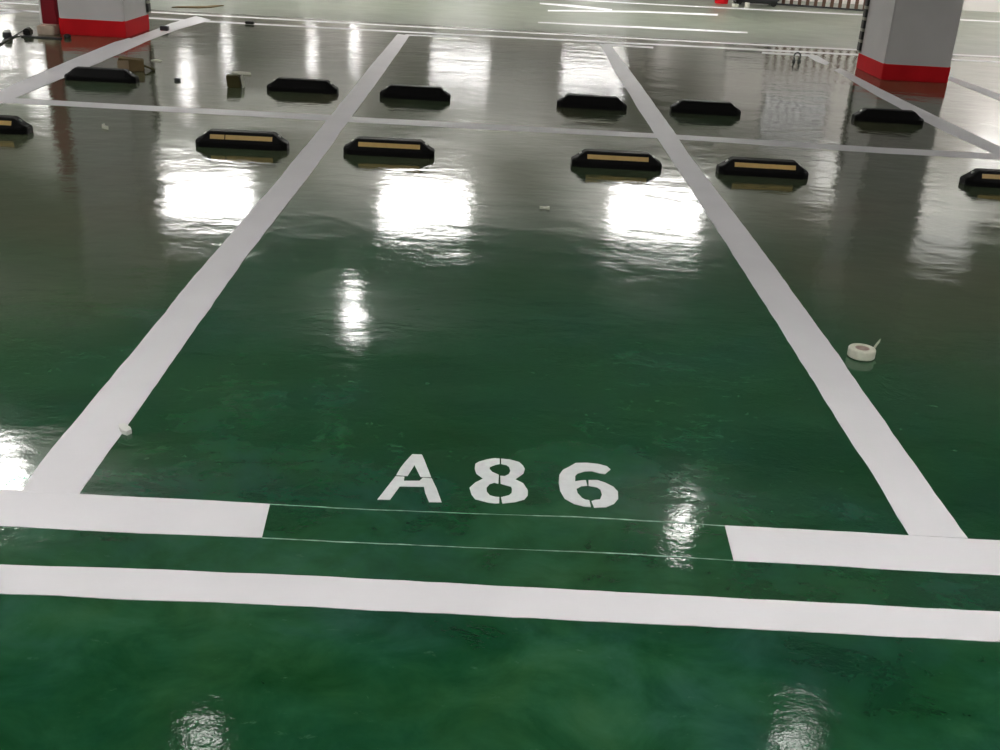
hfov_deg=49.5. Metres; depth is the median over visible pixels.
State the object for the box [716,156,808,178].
wheel stop
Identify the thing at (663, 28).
painted line
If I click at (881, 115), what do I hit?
wheel stop
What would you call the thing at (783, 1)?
iron fence
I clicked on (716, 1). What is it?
bucket
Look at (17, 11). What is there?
painted line
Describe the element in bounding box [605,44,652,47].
painted line
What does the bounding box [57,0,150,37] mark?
concrete column
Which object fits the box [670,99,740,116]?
wheel stop
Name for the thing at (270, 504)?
thin line
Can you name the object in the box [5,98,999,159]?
back to back line
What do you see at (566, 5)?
painted line
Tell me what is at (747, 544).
painted line
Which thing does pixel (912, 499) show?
bay side line
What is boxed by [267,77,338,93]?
wheel stop
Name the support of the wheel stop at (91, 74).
on the floor
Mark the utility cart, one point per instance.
(773, 3)
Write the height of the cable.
0.087 m
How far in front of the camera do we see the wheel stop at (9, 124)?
6.99 m
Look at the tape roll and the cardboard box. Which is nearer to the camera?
the tape roll
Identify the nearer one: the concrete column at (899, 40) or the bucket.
the concrete column at (899, 40)
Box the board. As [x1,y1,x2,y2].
[21,35,61,38]
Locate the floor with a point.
(394, 309)
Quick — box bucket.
[715,0,727,3]
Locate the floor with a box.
[0,0,999,749]
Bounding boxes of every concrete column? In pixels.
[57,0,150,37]
[856,0,963,82]
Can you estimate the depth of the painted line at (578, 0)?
19.48 m
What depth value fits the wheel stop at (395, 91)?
8.98 m
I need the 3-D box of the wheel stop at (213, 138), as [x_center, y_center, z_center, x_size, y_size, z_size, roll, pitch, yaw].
[-1.662,-1.524,7.005,0.585,0.100,0.150,2,24,-2]
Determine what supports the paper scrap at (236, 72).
on the floor
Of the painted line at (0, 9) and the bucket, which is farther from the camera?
the bucket
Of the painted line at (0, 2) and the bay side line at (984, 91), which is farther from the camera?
the painted line at (0, 2)
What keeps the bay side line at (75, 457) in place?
on the floor
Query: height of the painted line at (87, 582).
0.002 m
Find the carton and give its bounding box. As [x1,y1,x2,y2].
[117,56,154,70]
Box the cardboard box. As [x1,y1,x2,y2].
[226,74,244,87]
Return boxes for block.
[37,24,59,34]
[160,25,168,30]
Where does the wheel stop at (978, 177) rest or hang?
on the floor
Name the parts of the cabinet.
frame, door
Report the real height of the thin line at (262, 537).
0.001 m
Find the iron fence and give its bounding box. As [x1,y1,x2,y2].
[777,0,864,10]
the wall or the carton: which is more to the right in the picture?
the wall
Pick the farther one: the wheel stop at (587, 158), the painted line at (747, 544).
the wheel stop at (587, 158)
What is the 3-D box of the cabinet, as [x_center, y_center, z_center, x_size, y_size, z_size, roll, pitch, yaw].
[-4.732,-4.480,11.370,0.190,1.500,0.432,3,24,-1]
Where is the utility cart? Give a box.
[733,0,779,6]
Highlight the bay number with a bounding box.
[377,454,617,507]
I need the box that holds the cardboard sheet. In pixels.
[172,5,223,7]
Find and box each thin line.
[262,537,733,560]
[270,504,724,525]
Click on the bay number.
(568, 486)
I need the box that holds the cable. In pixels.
[0,26,32,43]
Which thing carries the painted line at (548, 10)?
on the floor
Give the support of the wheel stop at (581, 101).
on the floor
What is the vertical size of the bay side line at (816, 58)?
0.002 m
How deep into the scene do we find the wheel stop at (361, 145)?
6.97 m
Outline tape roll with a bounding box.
[847,339,880,360]
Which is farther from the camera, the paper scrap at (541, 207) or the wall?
the wall
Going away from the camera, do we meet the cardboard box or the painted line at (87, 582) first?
the painted line at (87, 582)
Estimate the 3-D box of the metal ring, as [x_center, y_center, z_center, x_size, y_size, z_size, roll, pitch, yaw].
[3.485,-3.732,12.727,0.104,0.111,0.030,-1,24,-9]
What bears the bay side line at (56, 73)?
on the floor
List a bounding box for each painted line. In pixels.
[0,2,999,57]
[0,9,999,62]
[0,10,24,14]
[0,489,269,537]
[0,564,999,641]
[405,34,459,37]
[538,22,747,32]
[540,3,611,10]
[548,10,717,15]
[578,0,999,21]
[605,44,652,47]
[725,525,999,574]
[762,52,813,55]
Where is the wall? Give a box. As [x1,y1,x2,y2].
[793,0,999,11]
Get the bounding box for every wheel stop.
[0,115,32,134]
[64,66,138,83]
[195,129,288,150]
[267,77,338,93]
[343,136,434,158]
[380,84,450,100]
[557,93,626,110]
[571,149,661,170]
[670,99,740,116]
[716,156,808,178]
[851,107,923,124]
[959,168,999,187]
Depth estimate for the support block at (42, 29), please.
11.38 m
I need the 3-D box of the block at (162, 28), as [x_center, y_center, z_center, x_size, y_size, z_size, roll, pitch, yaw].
[-3.784,-3.911,12.241,0.090,0.050,0.070,3,24,-1]
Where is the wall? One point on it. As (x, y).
(969, 5)
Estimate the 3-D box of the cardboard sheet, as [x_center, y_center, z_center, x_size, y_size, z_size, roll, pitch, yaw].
[-4.074,-5.011,14.770,0.234,0.012,0.844,23,30,37]
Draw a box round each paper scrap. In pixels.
[232,71,250,74]
[540,206,549,209]
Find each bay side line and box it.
[0,16,209,103]
[22,34,408,493]
[600,44,967,538]
[808,55,828,64]
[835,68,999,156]
[948,76,999,100]
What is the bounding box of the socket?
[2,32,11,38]
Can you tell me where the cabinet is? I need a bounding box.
[38,0,58,23]
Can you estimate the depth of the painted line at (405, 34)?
13.14 m
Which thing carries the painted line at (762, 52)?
on the floor
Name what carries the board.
on the floor
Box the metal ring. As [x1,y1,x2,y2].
[792,52,800,61]

